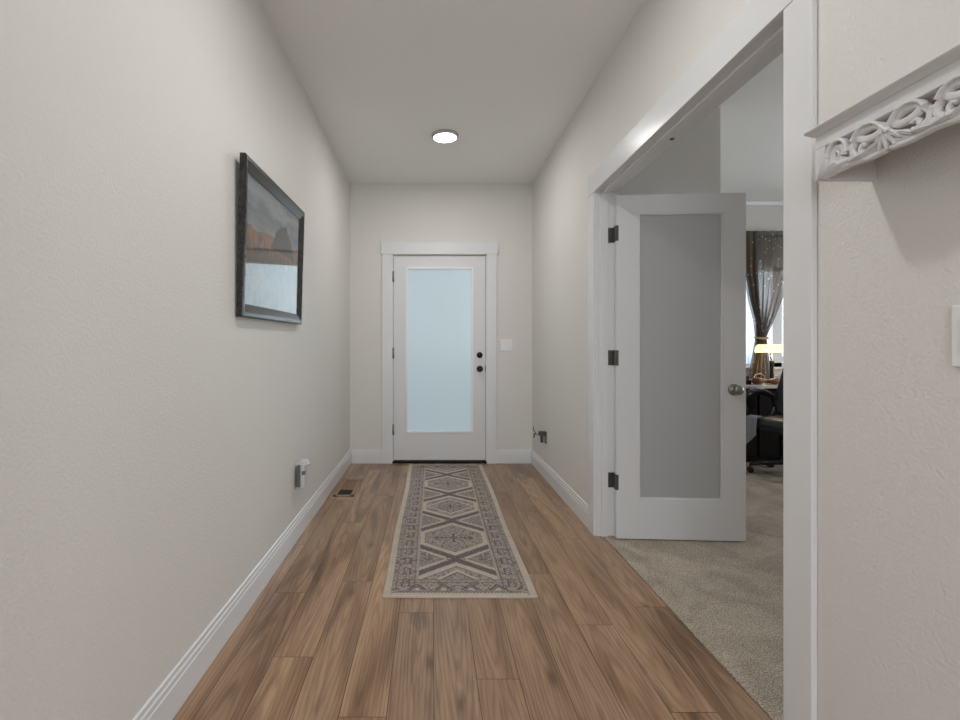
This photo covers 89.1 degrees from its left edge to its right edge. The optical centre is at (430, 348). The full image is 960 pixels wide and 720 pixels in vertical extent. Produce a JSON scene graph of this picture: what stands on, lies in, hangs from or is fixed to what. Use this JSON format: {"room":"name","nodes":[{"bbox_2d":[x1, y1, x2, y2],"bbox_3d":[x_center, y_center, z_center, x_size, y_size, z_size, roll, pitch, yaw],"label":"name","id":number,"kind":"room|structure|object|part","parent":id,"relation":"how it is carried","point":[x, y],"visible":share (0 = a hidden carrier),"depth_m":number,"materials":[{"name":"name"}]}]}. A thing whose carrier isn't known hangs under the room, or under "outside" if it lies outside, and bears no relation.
{"room":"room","nodes":[
{"label":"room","id":0,"kind":"room"},
{"bbox_2d":[0,0,349,719],"bbox_3d":[-0.848,-0.225,2.178,0.110,2.790,5.455,0,0,0],"label":"wall","id":1,"kind":"structure","parent":0,"point":[154,435],"depth_m":1.31,"materials":[{"name":"beige paint"}]},
{"bbox_2d":[132,450,350,719],"bbox_3d":[-0.787,1.052,2.103,0.012,0.136,5.305,0,0,0],"label":"baseboard","id":2,"kind":"structure","parent":1,"relation":"attached to","point":[169,697],"depth_m":1.85,"materials":[{"name":"white wood"}]},
{"bbox_2d":[236,152,304,323],"bbox_3d":[-0.766,-0.468,2.410,0.046,0.674,0.915,0,0,0],"label":"framed picture","id":3,"kind":"object","parent":1,"relation":"attached to","point":[270,253],"visible":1,"depth_m":2.28,"materials":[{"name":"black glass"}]},
{"bbox_2d":[245,173,298,313],"bbox_3d":[-0.774,-0.469,2.410,0.006,0.556,0.801,2,1,0],"label":"print","id":4,"kind":"object","parent":3,"relation":"attached to","point":[272,235],"depth_m":2.32},
{"bbox_2d":[296,459,309,487],"bbox_3d":[-0.747,0.727,2.853,0.072,0.166,0.079,0,0,0],"label":"night light","id":5,"kind":"object","parent":1,"relation":"attached to","point":[301,469],"visible":1,"depth_m":2.82,"materials":[{"name":"white plastic"}]},
{"bbox_2d":[350,184,531,462],"bbox_3d":[0.574,-0.225,4.830,2.733,2.790,0.150,0,0,0],"label":"wall","id":6,"kind":"structure","parent":0,"point":[500,213],"depth_m":4.75,"materials":[{"name":"beige paint"}]},
{"bbox_2d":[392,256,485,459],"bbox_3d":[0.081,0.086,4.756,0.920,2.007,0.106,0,0,0],"label":"door","id":7,"kind":"structure","parent":6,"relation":"in","point":[438,351],"depth_m":4.78,"materials":[{"name":"white paint"}]},
{"bbox_3d":[0.084,0.010,4.786,0.641,1.608,0.006,0,0,0],"label":"glass pane","id":8,"kind":"part","parent":7,"relation":"part of","materials":[{"name":"white glass"}]},
{"bbox_3d":[0.478,0.195,4.734,0.064,0.064,0.062,0,0,0],"label":"knob","id":9,"kind":"part","parent":7,"relation":"part of","materials":[{"name":"black metal"}]},
{"bbox_2d":[381,242,497,463],"bbox_3d":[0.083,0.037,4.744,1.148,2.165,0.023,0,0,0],"label":"trim","id":10,"kind":"structure","parent":6,"relation":"attached to","point":[387,248],"depth_m":4.74,"materials":[{"name":"white wood"}]},
{"bbox_2d":[392,460,486,462],"bbox_3d":[0.084,1.131,4.828,0.942,0.059,0.154,0,0,0],"label":"threshold","id":11,"kind":"object","parent":6,"relation":"in","point":[393,461],"depth_m":4.75,"materials":[{"name":"black"}]},
{"bbox_2d":[352,449,530,462],"bbox_3d":[0.099,1.052,4.749,1.751,0.136,0.012,0,0,0],"label":"baseboard","id":12,"kind":"structure","parent":6,"relation":"attached to","point":[358,455],"depth_m":4.74,"materials":[{"name":"white wood"}]},
{"bbox_2d":[501,339,512,350],"bbox_3d":[0.742,-0.037,4.750,0.116,0.116,0.011,0,0,0],"label":"light switch","id":13,"kind":"object","parent":6,"relation":"attached to","point":[506,344],"visible":1,"depth_m":4.75,"materials":[{"name":"white plastic"}]},
{"bbox_2d":[172,463,770,719],"bbox_3d":[0.250,1.145,-0.623,7.500,0.050,10.755,0,0,0],"label":"floor","id":14,"kind":"structure","parent":0,"point":[321,640],"depth_m":1.86,"materials":[{"name":"wood"}]},
{"bbox_2d":[333,479,361,495],"bbox_3d":[-0.668,1.117,3.920,0.160,0.006,0.480,0,0,0],"label":"floor vent","id":15,"kind":"object","parent":14,"relation":"in","point":[348,487],"visible":1,"depth_m":3.90,"materials":[{"name":"brown wood"}]},
{"bbox_2d":[382,464,537,598],"bbox_3d":[0.134,1.113,3.420,0.708,0.012,2.484,0,0,0],"label":"runner rug","id":16,"kind":"object","parent":14,"relation":"on","point":[452,538],"visible":1,"depth_m":2.78,"materials":[{"name":"beige fabric"}]},
{"bbox_2d":[260,0,782,200],"bbox_3d":[2.199,-1.670,2.475,6.203,0.100,6.050,0,0,0],"label":"ceiling","id":17,"kind":"structure","parent":0,"point":[379,77],"depth_m":2.98,"materials":[{"name":"paint"}]},
{"bbox_2d":[432,129,457,142],"bbox_3d":[0.106,-1.605,3.670,0.202,0.030,0.202,0,0,0],"label":"recessed light","id":18,"kind":"object","parent":17,"relation":"in","point":[441,135],"visible":1,"depth_m":3.63,"materials":[{"name":"grey plastic"}]},
{"bbox_2d":[433,133,456,142],"bbox_3d":[0.106,-1.597,3.670,0.177,0.014,0.177,0,0,0],"label":"diffuser","id":19,"kind":"object","parent":18,"relation":"attached to","point":[437,137],"depth_m":3.65,"materials":[{"name":"white plastic"}]},
{"bbox_2d":[616,107,720,194],"bbox_3d":[1.520,-0.225,4.300,0.840,2.790,2.100,0,0,0],"label":"wall","id":20,"kind":"structure","parent":0,"point":[692,165],"depth_m":3.25,"materials":[{"name":"beige paint"}]},
{"bbox_2d":[604,462,782,719],"bbox_3d":[3.115,1.143,2.850,4.170,0.054,5.000,0,0,0],"label":"carpet","id":21,"kind":"object","parent":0,"point":[728,594],"visible":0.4,"depth_m":2.29,"materials":[{"name":"beige carpet"}]},
{"bbox_2d":[746,383,782,461],"bbox_3d":[3.600,0.734,4.930,1.800,0.764,0.420,0,0,0],"label":"desk","id":22,"kind":"object","parent":21,"relation":"on","point":[766,444],"visible":0.13,"depth_m":4.79,"materials":[{"name":"white"}]},
{"bbox_2d":[746,380,751,384],"bbox_3d":[3.096,0.330,4.900,0.152,0.045,0.200,0,0,0],"label":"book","id":23,"kind":"object","parent":22,"relation":"on","point":[748,382],"visible":0.16,"depth_m":4.80,"materials":[{"name":"black paper"}]},
{"bbox_3d":[2.960,0.485,4.751,0.450,0.170,0.018,0,0,0],"label":"drawer","id":24,"kind":"part","parent":22,"relation":"part of","materials":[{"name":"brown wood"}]},
{"bbox_3d":[2.960,0.675,4.751,0.450,0.190,0.018,0,0,0],"label":"drawer","id":25,"kind":"part","parent":22,"relation":"part of","materials":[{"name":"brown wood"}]},
{"bbox_3d":[2.960,0.915,4.751,0.450,0.270,0.018,0,0,0],"label":"drawer","id":26,"kind":"part","parent":22,"relation":"part of","materials":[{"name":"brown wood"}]},
{"bbox_2d":[752,377,765,384],"bbox_3d":[3.242,0.315,4.800,0.115,0.073,0.100,0,0,-11],"label":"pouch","id":27,"kind":"object","parent":22,"relation":"on","point":[755,380],"visible":1,"depth_m":4.76,"materials":[{"name":"brown leather"}]},
{"bbox_2d":[754,344,782,383],"bbox_3d":[3.498,0.152,4.980,0.274,0.400,0.150,0,0,0],"label":"desk lamp","id":28,"kind":"object","parent":22,"relation":"on","point":[764,348],"visible":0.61,"depth_m":4.95,"materials":[{"name":"black metal"}]},
{"bbox_3d":[3.498,-0.006,4.980,0.274,0.084,0.124,0,0,0],"label":"lamp shade","id":29,"kind":"part","parent":28,"relation":"part of","materials":[{"name":"beige fabric"}]},
{"bbox_3d":[3.498,0.222,4.980,0.042,0.216,0.041,0,0,0],"label":"stem","id":30,"kind":"part","parent":28,"relation":"part of","materials":[{"name":"black metal"}]},
{"bbox_3d":[3.590,0.723,4.810,0.780,0.675,0.020,0,0,0],"label":"modesty panel","id":31,"kind":"part","parent":22,"relation":"part of","materials":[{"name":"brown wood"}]},
{"bbox_2d":[766,378,778,384],"bbox_3d":[3.370,0.319,4.800,0.115,0.065,0.090,0,0,14],"label":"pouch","id":32,"kind":"object","parent":22,"relation":"on","point":[775,381],"visible":0.95,"depth_m":4.76,"materials":[{"name":"brown leather"}]},
{"bbox_2d":[746,370,782,472],"bbox_3d":[3.214,0.551,4.266,0.713,1.130,0.647,0,0,-25],"label":"office chair","id":33,"kind":"object","parent":21,"relation":"on","point":[771,422],"visible":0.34,"depth_m":4.38,"materials":[{"name":"black leather"}]},
{"bbox_2d":[746,415,760,443],"bbox_3d":[2.884,0.734,4.340,0.082,0.278,0.107,0,0,-25],"label":"cloth","id":34,"kind":"object","parent":33,"relation":"on","point":[751,420],"visible":0.91,"depth_m":4.33,"materials":[{"name":"grey fabric"}]},
{"bbox_3d":[3.063,0.532,4.519,0.515,0.297,0.053,0,0,-25],"label":"armrest","id":35,"kind":"part","parent":33,"relation":"part of","materials":[{"name":"black plastic"}]},
{"bbox_3d":[3.018,1.007,4.324,0.296,0.088,0.060,0,0,23],"label":"arm","id":36,"kind":"part","parent":33,"relation":"part of","materials":[{"name":"black plastic"}]},
{"bbox_3d":[3.170,0.661,4.260,0.500,0.120,0.500,0,0,-25],"label":"seat","id":37,"kind":"part","parent":33,"relation":"part of","materials":[{"name":"grey leather"}]},
{"bbox_3d":[3.416,0.316,4.375,0.255,0.660,0.498,0,0,-25],"label":"backrest","id":38,"kind":"part","parent":33,"relation":"part of","materials":[{"name":"grey leather"}]},
{"bbox_2d":[532,0,959,719],"bbox_3d":[1.045,-0.225,2.103,0.110,2.790,5.305,0,0,0],"label":"wall","id":39,"kind":"structure","parent":0,"point":[888,246],"depth_m":1.11,"materials":[{"name":"beige paint"}]},
{"bbox_2d":[533,426,545,442],"bbox_3d":[0.932,0.737,4.185,0.103,0.138,0.052,0,0,0],"label":"plug adapter","id":40,"kind":"object","parent":39,"relation":"attached to","point":[541,434],"visible":1,"depth_m":4.17,"materials":[{"name":"grey plastic"}]},
{"bbox_2d":[531,450,587,527],"bbox_3d":[0.984,1.052,3.881,0.012,0.136,1.747,0,0,0],"label":"baseboard","id":41,"kind":"structure","parent":39,"relation":"attached to","point":[575,503],"depth_m":3.61,"materials":[{"name":"white wood"}]},
{"bbox_2d":[608,193,745,540],"bbox_3d":[1.437,0.104,2.840,0.763,2.012,0.168,0,0,4],"label":"door","id":42,"kind":"structure","parent":39,"relation":"in","point":[678,356],"depth_m":2.83,"materials":[{"name":"white paint"}]},
{"bbox_3d":[1.455,0.043,2.838,0.468,1.663,0.006,0,0,4],"label":"glass pane","id":43,"kind":"part","parent":42,"relation":"part of","materials":[{"name":"grey glass"}]},
{"bbox_3d":[1.748,0.235,2.769,0.068,0.068,0.066,0,0,4],"label":"knob","id":44,"kind":"part","parent":42,"relation":"part of","materials":[{"name":"silver metal"}]},
{"bbox_2d":[595,16,782,536],"bbox_3d":[1.045,0.082,2.125,0.118,2.077,1.584,0,0,0],"label":"trim","id":45,"kind":"structure","parent":39,"relation":"attached to","point":[770,43],"depth_m":2.89,"materials":[{"name":"white wood"}]},
{"bbox_2d":[616,49,782,192],"bbox_3d":[1.108,0.030,2.125,0.016,2.180,1.760,0,0,0],"label":"trim","id":46,"kind":"structure","parent":39,"relation":"attached to","point":[781,51],"depth_m":1.91,"materials":[{"name":"white wood"}]},
{"bbox_2d":[587,0,816,719],"bbox_3d":[0.981,0.029,2.125,0.019,2.182,1.776,0,0,0],"label":"trim","id":47,"kind":"structure","parent":39,"relation":"attached to","point":[757,16],"depth_m":1.30,"materials":[{"name":"white wood"}]},
{"bbox_2d":[804,42,959,181],"bbox_3d":[0.918,-0.433,0.695,0.144,0.118,0.819,0,0,0],"label":"wall shelf","id":48,"kind":"object","parent":39,"relation":"attached to","point":[848,146],"visible":1,"depth_m":0.92,"materials":[{"name":"white paint"}]},
{"bbox_3d":[0.918,-0.489,0.694,0.144,0.006,0.818,0,0,0],"label":"shelf","id":49,"kind":"part","parent":48,"relation":"part of","materials":[{"name":"white paint"}]},
{"bbox_3d":[0.856,-0.480,0.702,0.016,0.012,0.804,0,0,0],"label":"crown moulding","id":50,"kind":"part","parent":48,"relation":"part of","materials":[{"name":"white paint"}]},
{"bbox_3d":[0.872,-0.465,0.696,0.016,0.038,0.791,0,0,0],"label":"rail","id":51,"kind":"part","parent":48,"relation":"part of","materials":[{"name":"white paint"}]},
{"bbox_2d":[952,305,959,366],"bbox_3d":[0.985,-0.024,0.858,0.011,0.116,0.118,0,0,0],"label":"light switch","id":52,"kind":"object","parent":39,"relation":"attached to","point":[956,308],"visible":1,"depth_m":0.91,"materials":[{"name":"white plastic"}]},
{"bbox_2d":[746,201,782,379],"bbox_3d":[3.570,-0.225,5.410,3.260,2.790,0.180,0,0,0],"label":"wall","id":53,"kind":"structure","parent":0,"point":[758,218],"depth_m":5.35,"materials":[{"name":"beige paint"}]},
{"bbox_2d":[746,302,782,368],"bbox_3d":[3.850,-0.344,5.383,1.360,1.132,0.135,0,0,0],"label":"window","id":54,"kind":"structure","parent":53,"relation":"attached to","point":[775,332],"depth_m":5.39,"materials":[{"name":"white glass"}]},
{"bbox_3d":[3.875,-1.215,5.285,1.550,0.022,0.131,0,0,0],"label":"curtain rod","id":55,"kind":"object","parent":53,"relation":"attached to","visible":0},
{"bbox_2d":[746,292,754,363],"bbox_3d":[3.430,-0.560,5.285,0.380,1.440,0.028,0,0,0],"label":"sheer curtain","id":56,"kind":"object","parent":55,"relation":"hanging from","point":[750,334],"visible":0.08,"depth_m":5.29,"materials":[{"name":"white fabric"}]},
{"bbox_2d":[746,231,782,378],"bbox_3d":[3.636,-0.472,5.180,0.610,1.585,0.134,0,0,0],"label":"curtain","id":57,"kind":"object","parent":55,"relation":"hanging from","point":[764,249],"visible":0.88,"depth_m":5.18,"materials":[{"name":"grey fabric"}]}
]}

